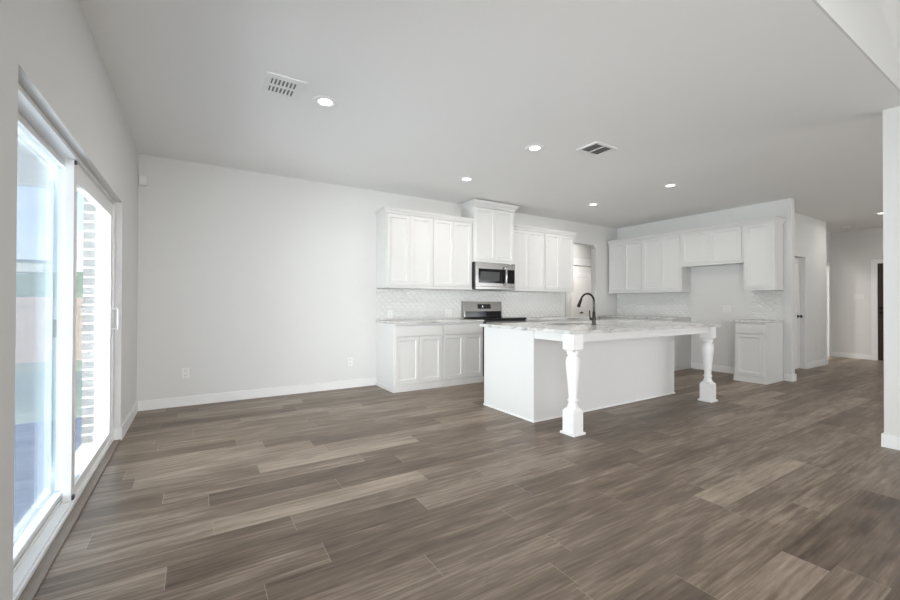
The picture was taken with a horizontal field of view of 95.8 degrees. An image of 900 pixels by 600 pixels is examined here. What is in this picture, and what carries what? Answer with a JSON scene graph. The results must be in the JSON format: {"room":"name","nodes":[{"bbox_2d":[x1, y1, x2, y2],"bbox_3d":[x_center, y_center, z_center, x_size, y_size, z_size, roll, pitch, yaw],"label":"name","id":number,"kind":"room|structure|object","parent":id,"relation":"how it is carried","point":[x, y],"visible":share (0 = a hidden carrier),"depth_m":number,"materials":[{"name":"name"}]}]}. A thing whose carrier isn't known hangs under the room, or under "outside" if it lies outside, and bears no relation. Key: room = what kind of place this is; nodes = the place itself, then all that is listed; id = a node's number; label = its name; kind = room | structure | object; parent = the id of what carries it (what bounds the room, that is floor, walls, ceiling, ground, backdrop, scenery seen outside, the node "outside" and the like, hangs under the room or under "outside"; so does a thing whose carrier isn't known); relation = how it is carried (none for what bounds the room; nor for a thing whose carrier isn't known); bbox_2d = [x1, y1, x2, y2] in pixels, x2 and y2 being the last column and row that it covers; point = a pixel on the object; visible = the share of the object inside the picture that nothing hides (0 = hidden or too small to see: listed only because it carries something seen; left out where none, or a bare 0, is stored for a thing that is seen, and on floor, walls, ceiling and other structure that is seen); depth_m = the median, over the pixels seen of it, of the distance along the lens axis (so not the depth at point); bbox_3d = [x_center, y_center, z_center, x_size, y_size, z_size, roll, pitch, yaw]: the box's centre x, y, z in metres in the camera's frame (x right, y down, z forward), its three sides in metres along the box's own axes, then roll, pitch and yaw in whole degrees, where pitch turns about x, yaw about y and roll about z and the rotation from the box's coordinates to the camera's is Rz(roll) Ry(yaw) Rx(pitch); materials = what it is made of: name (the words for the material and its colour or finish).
{"room":"open-plan kitchen","nodes":[
{"label":"open-plan kitchen","id":0,"kind":"room"},
{"bbox_2d":[17,141,77,191],"bbox_3d":[4.513,-1.480,0.904,17.400,0.670,14.750,0,0,-32],"label":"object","id":1,"kind":"structure","parent":0,"point":[31,172],"depth_m":4.02,"materials":[{"name":"paint"}]},
{"bbox_2d":[14,443,81,527],"bbox_3d":[4.223,1.282,4.744,13.800,0.138,13.400,0,0,-32],"label":"ground slab","id":2,"kind":"structure","parent":0,"point":[81,443],"depth_m":2.33,"materials":[{"name":"concrete"}]},
{"bbox_2d":[13,129,96,537],"bbox_3d":[-0.919,-0.337,0.080,0.100,3.200,10.305,0,0,-32],"label":"brick wall","id":3,"kind":"structure","parent":0,"point":[90,209],"depth_m":3.34,"materials":[{"name":"white brick"}]},
{"bbox_2d":[0,0,138,599],"bbox_3d":[-0.779,-0.214,0.090,0.150,2.755,10.175,0,0,-32],"label":"wall","id":4,"kind":"structure","parent":0,"point":[48,48],"depth_m":1.84,"materials":[{"name":"paint"}]},
{"bbox_2d":[13,83,120,599],"bbox_3d":[-2.236,0.174,2.380,0.206,2.002,2.359,0,0,-32],"label":"door","id":5,"kind":"structure","parent":4,"relation":"in","point":[36,546],"depth_m":2.35,"materials":[{"name":"white plastic"}]},
{"bbox_2d":[113,401,137,439],"bbox_3d":[-3.095,1.130,3.854,0.114,0.105,1.085,0,0,-32],"label":"baseboard","id":6,"kind":"structure","parent":4,"relation":"attached to","point":[118,433],"depth_m":3.60,"materials":[{"name":"white wood"}]},
{"bbox_2d":[137,154,616,400],"bbox_3d":[0.061,-0.167,6.536,8.390,2.755,0.120,0,0,-32],"label":"wall","id":7,"kind":"structure","parent":0,"point":[248,280],"depth_m":4.96,"materials":[{"name":"paint"}]},
{"bbox_2d":[139,175,146,185],"bbox_3d":[-3.282,-1.274,4.349,0.070,0.100,0.065,0,0,-32],"label":"sensor","id":8,"kind":"object","parent":7,"relation":"attached to","point":[142,179],"visible":1,"depth_m":4.33,"materials":[{"name":"white plastic"}]},
{"bbox_2d":[182,368,188,378],"bbox_3d":[-2.971,0.821,4.566,0.072,0.116,0.009,0,0,-32],"label":"outlet","id":9,"kind":"object","parent":7,"relation":"attached to","point":[185,371],"visible":1,"depth_m":4.56,"materials":[{"name":"white plastic"}]},
{"bbox_2d":[138,377,375,410],"bbox_3d":[-2.187,1.141,5.050,2.691,0.105,0.014,0,0,-32],"label":"baseboard","id":10,"kind":"structure","parent":7,"relation":"attached to","point":[144,405],"depth_m":4.89,"materials":[{"name":"white wood"}]},
{"bbox_2d":[347,357,352,365],"bbox_3d":[-1.367,0.845,5.565,0.072,0.116,0.009,0,0,-32],"label":"outlet","id":11,"kind":"object","parent":7,"relation":"attached to","point":[350,359],"visible":1,"depth_m":5.56,"materials":[{"name":"white plastic"}]},
{"bbox_2d":[374,206,433,288],"bbox_3d":[-0.653,-0.708,5.805,0.769,1.087,0.370,0,0,-32],"label":"upper cabinet","id":12,"kind":"object","parent":7,"relation":"attached to","point":[404,236],"visible":1,"depth_m":5.67,"materials":[{"name":"white wood"}]},
{"bbox_2d":[432,213,473,289],"bbox_3d":[-0.027,-0.703,6.195,0.704,1.087,0.370,0,0,-32],"label":"upper cabinet","id":13,"kind":"object","parent":7,"relation":"attached to","point":[451,235],"visible":0.91,"depth_m":6.06,"materials":[{"name":"white wood"}]},
{"bbox_2d":[376,288,560,319],"bbox_3d":[0.535,0.071,6.750,3.715,0.449,0.013,0,0,-32],"label":"backsplash","id":14,"kind":"structure","parent":7,"relation":"attached to","point":[404,303],"depth_m":6.43,"materials":[{"name":"white tile"}]},
{"bbox_2d":[388,310,392,317],"bbox_3d":[-0.862,0.203,5.865,0.072,0.116,0.009,0,0,-32],"label":"outlet","id":15,"kind":"object","parent":14,"relation":"attached to","point":[390,312],"visible":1,"depth_m":5.86,"materials":[{"name":"white plastic"}]},
{"bbox_2d":[445,310,451,316],"bbox_3d":[-0.021,0.209,6.389,0.118,0.116,0.009,0,0,-32],"label":"outlet","id":16,"kind":"object","parent":14,"relation":"attached to","point":[448,313],"visible":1,"depth_m":6.38,"materials":[{"name":"white plastic"}]},
{"bbox_2d":[458,199,519,263],"bbox_3d":[0.630,-1.053,6.553,0.914,0.939,0.460,0,0,-32],"label":"upper cabinet","id":17,"kind":"object","parent":7,"relation":"attached to","point":[493,223],"visible":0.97,"depth_m":6.39,"materials":[{"name":"white wood"}]},
{"bbox_2d":[472,262,514,290],"bbox_3d":[0.634,-0.372,6.540,0.779,0.420,0.479,0,0,-32],"label":"microwave","id":18,"kind":"object","parent":17,"relation":"attached to","point":[485,276],"visible":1,"depth_m":6.36,"materials":[{"name":"metal"}]},
{"bbox_2d":[504,224,545,291],"bbox_3d":[1.253,-0.694,6.992,0.739,1.087,0.370,0,0,-32],"label":"upper cabinet","id":19,"kind":"object","parent":7,"relation":"attached to","point":[528,240],"visible":0.8,"depth_m":6.87,"materials":[{"name":"white wood"}]},
{"bbox_2d":[535,229,576,291],"bbox_3d":[1.904,-0.689,7.398,0.794,1.087,0.370,0,0,-32],"label":"upper cabinet","id":20,"kind":"object","parent":7,"relation":"attached to","point":[558,245],"visible":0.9,"depth_m":7.25,"materials":[{"name":"white wood"}]},
{"bbox_2d":[33,356,899,599],"bbox_3d":[3.952,1.209,4.575,12.640,0.001,12.800,0,0,-32],"label":"floor","id":21,"kind":"structure","parent":0,"point":[782,490],"depth_m":2.43,"materials":[{"name":"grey wood"}]},
{"bbox_2d":[376,322,442,392],"bbox_3d":[-0.579,0.761,5.696,0.742,0.885,0.620,0,0,-32],"label":"base cabinet","id":22,"kind":"object","parent":21,"relation":"on","point":[408,356],"visible":0.98,"depth_m":5.44,"materials":[{"name":"white wood"}]},
{"bbox_2d":[376,318,483,323],"bbox_3d":[-0.275,0.304,5.877,1.445,0.031,0.637,0,0,-32],"label":"countertop","id":23,"kind":"structure","parent":22,"relation":"on","point":[453,320],"depth_m":5.67,"materials":[{"name":"grey stone"}]},
{"bbox_2d":[442,322,483,386],"bbox_3d":[0.035,0.765,6.078,0.704,0.885,0.620,0,0,-32],"label":"base cabinet","id":24,"kind":"object","parent":21,"relation":"on","point":[462,343],"visible":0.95,"depth_m":5.80,"materials":[{"name":"white wood"}]},
{"bbox_2d":[461,301,525,375],"bbox_3d":[0.704,0.617,6.415,0.778,1.190,0.726,0,0,-32],"label":"range","id":25,"kind":"object","parent":21,"relation":"on","point":[490,312],"visible":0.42,"depth_m":6.53,"materials":[{"name":"metal"}]},
{"bbox_2d":[464,316,525,320],"bbox_3d":[0.711,0.289,6.409,0.777,0.033,0.597,0,0,-32],"label":"cooktop","id":26,"kind":"object","parent":25,"relation":"in","point":[486,318],"depth_m":6.29,"materials":[{"name":"black glass"}]},
{"bbox_2d":[526,320,555,321],"bbox_3d":[1.315,0.774,6.875,0.739,0.885,0.620,0,0,-32],"label":"base cabinet","id":27,"kind":"object","parent":21,"relation":"on","point":[534,320],"visible":0.04,"depth_m":6.66,"materials":[{"name":"white stone"}]},
{"bbox_2d":[525,316,587,320],"bbox_3d":[1.647,0.318,7.074,1.505,0.031,0.637,0,0,-32],"label":"countertop","id":28,"kind":"structure","parent":27,"relation":"on","point":[547,317],"depth_m":6.98,"materials":[{"name":"grey stone"}]},
{"bbox_2d":[556,319,585,320],"bbox_3d":[1.955,0.779,7.274,0.766,0.885,0.620,0,0,-32],"label":"base cabinet","id":29,"kind":"object","parent":21,"relation":"on","point":[570,319],"visible":0.12,"depth_m":7.07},
{"bbox_2d":[483,327,717,436],"bbox_3d":[1.786,0.757,4.763,2.509,0.893,1.337,0,0,-32],"label":"kitchen island","id":30,"kind":"object","parent":21,"relation":"on","point":[532,376],"visible":0.97,"depth_m":4.37,"materials":[{"name":"white wood"}]},
{"bbox_2d":[480,320,720,334],"bbox_3d":[1.795,0.295,4.774,2.571,0.032,1.370,0,0,-32],"label":"island countertop","id":31,"kind":"structure","parent":30,"relation":"on","point":[603,326],"depth_m":4.37,"materials":[{"name":"grey stone"}]},
{"bbox_2d":[577,293,596,324],"bbox_3d":[1.543,0.096,4.597,0.056,0.360,0.261,0,0,-32],"label":"faucet","id":32,"kind":"object","parent":31,"relation":"on","point":[593,318],"visible":1,"depth_m":4.51,"materials":[{"name":"brown metal"}]},
{"bbox_2d":[600,317,632,319],"bbox_3d":[3.494,0.789,8.133,0.620,0.885,0.739,0,0,-32],"label":"base cabinet","id":33,"kind":"object","parent":21,"relation":"on","point":[601,318],"visible":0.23,"depth_m":8.02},
{"bbox_2d":[633,318,690,370],"bbox_3d":[3.892,0.786,7.493,0.620,0.885,0.766,0,0,-32],"label":"base cabinet","id":34,"kind":"object","parent":21,"relation":"on","point":[682,343],"visible":0.31,"depth_m":7.20,"materials":[{"name":"white wood"}]},
{"bbox_2d":[598,315,690,319],"bbox_3d":[3.686,0.329,7.813,0.637,0.031,1.510,0,0,-32],"label":"countertop","id":35,"kind":"structure","parent":34,"relation":"on","point":[613,316],"depth_m":7.66,"materials":[{"name":"grey stone"}]},
{"bbox_2d":[733,322,783,384],"bbox_3d":[4.702,0.779,6.193,0.620,0.885,0.424,0,0,-32],"label":"base cabinet","id":36,"kind":"object","parent":21,"relation":"on","point":[758,346],"visible":0.99,"depth_m":6.03,"materials":[{"name":"white wood"}]},
{"bbox_2d":[733,319,783,322],"bbox_3d":[4.696,0.321,6.191,0.637,0.031,0.430,0,0,-32],"label":"countertop","id":37,"kind":"structure","parent":36,"relation":"on","point":[743,320],"depth_m":6.03,"materials":[{"name":"grey stone"}]},
{"bbox_2d":[79,0,899,232],"bbox_3d":[3.891,-1.607,4.582,12.810,0.120,9.150,0,0,-32],"label":"ceiling","id":38,"kind":"structure","parent":0,"point":[732,103],"depth_m":3.16,"materials":[{"name":"paint"}]},
{"bbox_2d":[261,71,306,101],"bbox_3d":[-1.226,-1.567,3.000,0.266,0.010,0.315,0,0,-32],"label":"ceiling vent","id":39,"kind":"object","parent":38,"relation":"in","point":[281,86],"visible":1,"depth_m":2.99,"materials":[{"name":"white metal"}]},
{"bbox_2d":[312,96,337,107],"bbox_3d":[-0.987,-1.565,3.220,0.196,0.009,0.196,0,0,-32],"label":"recessed light","id":40,"kind":"object","parent":38,"relation":"in","point":[322,101],"visible":1,"depth_m":3.21,"materials":[{"name":"white"}]},
{"bbox_2d":[459,177,473,181],"bbox_3d":[0.213,-1.548,5.218,0.196,0.009,0.196,0,0,-32],"label":"recessed light","id":41,"kind":"object","parent":38,"relation":"in","point":[465,179],"visible":1,"depth_m":5.21,"materials":[{"name":"white"}]},
{"bbox_2d":[525,144,544,151],"bbox_3d":[0.869,-1.553,4.166,0.196,0.009,0.196,0,0,-32],"label":"recessed light","id":42,"kind":"object","parent":38,"relation":"in","point":[536,147],"visible":1,"depth_m":4.16,"materials":[{"name":"white"}]},
{"bbox_2d":[587,203,599,205],"bbox_3d":[2.305,-1.532,6.532,0.196,0.009,0.196,0,0,-32],"label":"recessed light","id":43,"kind":"object","parent":38,"relation":"in","point":[590,204],"visible":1,"depth_m":6.53,"materials":[{"name":"white"}]},
{"bbox_2d":[576,141,616,155],"bbox_3d":[1.508,-1.551,4.181,0.320,0.010,0.250,0,0,-32],"label":"ceiling vent","id":44,"kind":"object","parent":38,"relation":"in","point":[596,148],"visible":1,"depth_m":4.17,"materials":[{"name":"white metal"}]},
{"bbox_2d":[662,183,678,187],"bbox_3d":[2.966,-1.538,5.471,0.196,0.009,0.196,0,0,-32],"label":"recessed light","id":45,"kind":"object","parent":38,"relation":"in","point":[671,184],"visible":1,"depth_m":5.46,"materials":[{"name":"white"}]},
{"bbox_2d":[564,244,590,315],"bbox_3d":[2.993,-0.187,9.498,4.720,2.855,0.120,0,0,-32],"label":"wall","id":46,"kind":"structure","parent":0,"point":[580,251],"depth_m":9.48,"materials":[{"name":"paint"}]},
{"bbox_2d":[565,258,590,315],"bbox_3d":[3.118,0.140,9.493,1.210,2.200,0.017,0,0,-32],"label":"trim","id":47,"kind":"structure","parent":46,"relation":"attached to","point":[581,262],"depth_m":9.34,"materials":[{"name":"white wood"}]},
{"bbox_2d":[569,266,590,316],"bbox_3d":[3.011,-0.126,11.076,3.020,2.755,0.120,0,0,-32],"label":"wall","id":48,"kind":"structure","parent":0,"point":[581,269],"depth_m":11.42,"materials":[{"name":"paint"}]},
{"bbox_2d":[570,272,590,320],"bbox_3d":[3.682,0.240,11.357,0.820,2.020,0.099,0,0,-32],"label":"door","id":49,"kind":"structure","parent":48,"relation":"in","point":[582,281],"depth_m":11.37,"materials":[{"name":"white"}]},
{"bbox_2d":[617,198,794,376],"bbox_3d":[4.391,-0.148,7.403,0.120,2.755,2.985,0,0,-32],"label":"wall","id":50,"kind":"structure","parent":0,"point":[713,288],"depth_m":6.84,"materials":[{"name":"paint"}]},
{"bbox_2d":[607,236,642,293],"bbox_3d":[3.609,-0.679,8.203,0.370,1.087,0.754,0,0,-32],"label":"upper cabinet","id":51,"kind":"object","parent":50,"relation":"attached to","point":[626,254],"visible":0.91,"depth_m":8.09,"materials":[{"name":"white wood"}]},
{"bbox_2d":[617,292,689,316],"bbox_3d":[3.946,0.090,7.988,0.013,0.449,1.490,0,0,-32],"label":"backsplash","id":52,"kind":"structure","parent":50,"relation":"attached to","point":[637,304],"depth_m":7.92,"materials":[{"name":"white tile"}]},
{"bbox_2d":[641,230,690,292],"bbox_3d":[4.004,-0.682,7.568,0.370,1.087,0.739,0,0,-32],"label":"upper cabinet","id":53,"kind":"object","parent":50,"relation":"attached to","point":[663,272],"visible":0.91,"depth_m":7.44,"materials":[{"name":"white wood"}]},
{"bbox_2d":[680,221,743,267],"bbox_3d":[4.454,-0.907,6.848,0.370,0.644,0.959,0,0,-32],"label":"upper cabinet","id":54,"kind":"object","parent":50,"relation":"attached to","point":[720,244],"visible":0.91,"depth_m":6.74,"materials":[{"name":"white wood"}]},
{"bbox_2d":[723,306,730,312],"bbox_3d":[4.661,0.151,6.844,0.009,0.116,0.118,0,0,-32],"label":"outlet","id":55,"kind":"object","parent":50,"relation":"attached to","point":[725,308],"visible":1,"depth_m":6.83,"materials":[{"name":"white plastic"}]},
{"bbox_2d":[691,362,796,381],"bbox_3d":[4.794,1.174,6.741,0.148,0.105,1.474,0,0,-32],"label":"baseboard","id":56,"kind":"structure","parent":50,"relation":"attached to","point":[787,377],"depth_m":6.86,"materials":[{"name":"white wood"}]},
{"bbox_2d":[742,216,785,290],"bbox_3d":[4.825,-0.689,6.250,0.370,1.087,0.444,0,0,-32],"label":"upper cabinet","id":57,"kind":"object","parent":50,"relation":"attached to","point":[762,237],"visible":1,"depth_m":6.16,"materials":[{"name":"white wood"}]},
{"bbox_2d":[751,291,783,319],"bbox_3d":[4.961,0.081,6.358,0.013,0.449,0.420,0,0,-32],"label":"backsplash","id":58,"kind":"structure","parent":50,"relation":"attached to","point":[767,305],"depth_m":6.34,"materials":[{"name":"white tile"}]},
{"bbox_2d":[795,212,826,362],"bbox_3d":[6.131,-0.144,7.211,2.630,2.755,0.120,0,0,-32],"label":"wall","id":59,"kind":"structure","parent":0,"point":[810,233],"depth_m":7.52,"materials":[{"name":"paint"}]},
{"bbox_2d":[795,258,802,368],"bbox_3d":[5.992,0.235,7.122,0.845,1.985,0.102,0,0,-32],"label":"door","id":60,"kind":"structure","parent":59,"relation":"in","point":[798,316],"depth_m":7.29,"materials":[{"name":"white wood"}]},
{"bbox_2d":[800,258,805,368],"bbox_3d":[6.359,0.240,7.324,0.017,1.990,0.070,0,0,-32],"label":"door","id":61,"kind":"structure","parent":59,"relation":"attached to","point":[802,260],"depth_m":7.32,"materials":[{"name":"white wood"}]},
{"bbox_2d":[806,359,827,368],"bbox_3d":[6.738,1.186,7.728,1.064,0.105,0.394,0,0,-32],"label":"baseboard","id":62,"kind":"structure","parent":59,"relation":"attached to","point":[813,364],"depth_m":7.52,"materials":[{"name":"white wood"}]},
{"bbox_2d":[826,232,830,356],"bbox_3d":[7.815,-0.130,8.555,1.890,2.755,0.380,0,0,-32],"label":"wall","id":63,"kind":"structure","parent":0,"point":[828,234],"depth_m":8.99,"materials":[{"name":"paint"}]},
{"bbox_2d":[827,263,829,356],"bbox_3d":[7.770,0.213,8.595,1.460,2.070,0.019,0,0,-32],"label":"door frame","id":64,"kind":"structure","parent":63,"relation":"attached to","point":[828,264],"depth_m":8.95,"materials":[{"name":"white wood"}]},
{"bbox_2d":[812,0,899,91],"bbox_3d":[1.385,-2.271,1.809,5.315,1.395,0.012,0,0,-32],"label":"wall","id":65,"kind":"structure","parent":0,"point":[863,22],"depth_m":2.61,"materials":[{"name":"paint"}]},
{"bbox_2d":[831,227,882,354],"bbox_3d":[10.048,-0.136,6.682,0.120,2.755,5.920,0,0,-32],"label":"wall","id":66,"kind":"structure","parent":0,"point":[852,252],"depth_m":8.78,"materials":[{"name":"paint"}]},
{"bbox_2d":[831,352,870,359],"bbox_3d":[8.655,1.199,8.776,0.014,0.105,0.640,0,0,-32],"label":"baseboard","id":67,"kind":"structure","parent":66,"relation":"attached to","point":[834,354],"depth_m":8.76,"materials":[{"name":"white wood"}]},
{"bbox_2d":[854,294,864,299],"bbox_3d":[8.731,-0.064,8.671,0.010,0.116,0.164,0,0,-32],"label":"switch plate","id":68,"kind":"object","parent":66,"relation":"attached to","point":[856,296],"visible":1,"depth_m":8.67,"materials":[{"name":"white plastic"}]},
{"bbox_2d":[871,259,882,359],"bbox_3d":[9.110,0.205,8.026,0.044,2.085,1.117,0,0,-32],"label":"door frame","id":69,"kind":"structure","parent":66,"relation":"attached to","point":[874,263],"depth_m":8.45,"materials":[{"name":"white wood"}]},
{"bbox_2d":[878,263,883,360],"bbox_3d":[9.084,0.243,8.014,0.094,2.000,0.920,0,0,-32],"label":"door","id":70,"kind":"structure","parent":66,"relation":"in","point":[880,265],"depth_m":8.38,"materials":[{"name":"brown wood"}]},
{"bbox_2d":[880,0,899,62],"bbox_3d":[2.817,-2.343,-0.472,5.535,1.515,5.400,0,0,-32],"label":"vault","id":71,"kind":"object","parent":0,"point":[891,8],"depth_m":2.81,"materials":[{"name":"paint"}]},
{"bbox_2d":[883,106,899,436],"bbox_3d":[5.070,-0.191,1.008,0.120,2.755,5.550,0,0,-32],"label":"wall","id":72,"kind":"structure","parent":0,"point":[891,117],"depth_m":3.29,"materials":[{"name":"paint"}]},
{"bbox_2d":[881,432,899,449],"bbox_3d":[5.056,1.134,1.001,0.134,0.105,5.564,0,0,-32],"label":"baseboard","id":73,"kind":"structure","parent":72,"relation":"attached to","point":[888,441],"depth_m":3.28,"materials":[{"name":"white wood"}]},
{"label":"outside","id":74,"kind":"structure","parent":0,"visible":0},
{"bbox_2d":[15,331,81,423],"bbox_3d":[-34.924,1.822,37.146,100.000,0.200,140.000,0,0,-32],"label":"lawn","id":75,"kind":"structure","parent":74,"point":[31,379],"depth_m":7.08,"materials":[{"name":"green plant"}]},
{"bbox_2d":[15,297,82,363],"bbox_3d":[-10.832,0.759,9.910,16.095,1.686,0.153,0,0,-32],"label":"fence","id":76,"kind":"object","parent":75,"relation":"on","point":[32,313],"visible":0.07,"depth_m":10.22,"materials":[{"name":"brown wood"}]},
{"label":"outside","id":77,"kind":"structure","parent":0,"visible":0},
{"bbox_2d":[16,272,82,330],"bbox_3d":[-36.237,-1.088,39.288,100.000,5.641,45.000,0,0,-32],"label":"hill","id":78,"kind":"structure","parent":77,"point":[31,284],"depth_m":29.18,"materials":[{"name":"white"}]},
{"bbox_2d":[16,259,49,272],"bbox_3d":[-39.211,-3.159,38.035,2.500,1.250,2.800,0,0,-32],"label":"house","id":79,"kind":"structure","parent":78,"relation":"on","point":[22,265],"depth_m":37.33,"materials":[{"name":"white"}]},
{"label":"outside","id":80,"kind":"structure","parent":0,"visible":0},
{"bbox_2d":[14,417,81,524],"bbox_3d":[-1.348,1.372,-2.761,3.610,0.340,14.750,0,0,-32],"label":"patio slab","id":81,"kind":"object","parent":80,"point":[31,439],"depth_m":3.13,"materials":[{"name":"concrete"}]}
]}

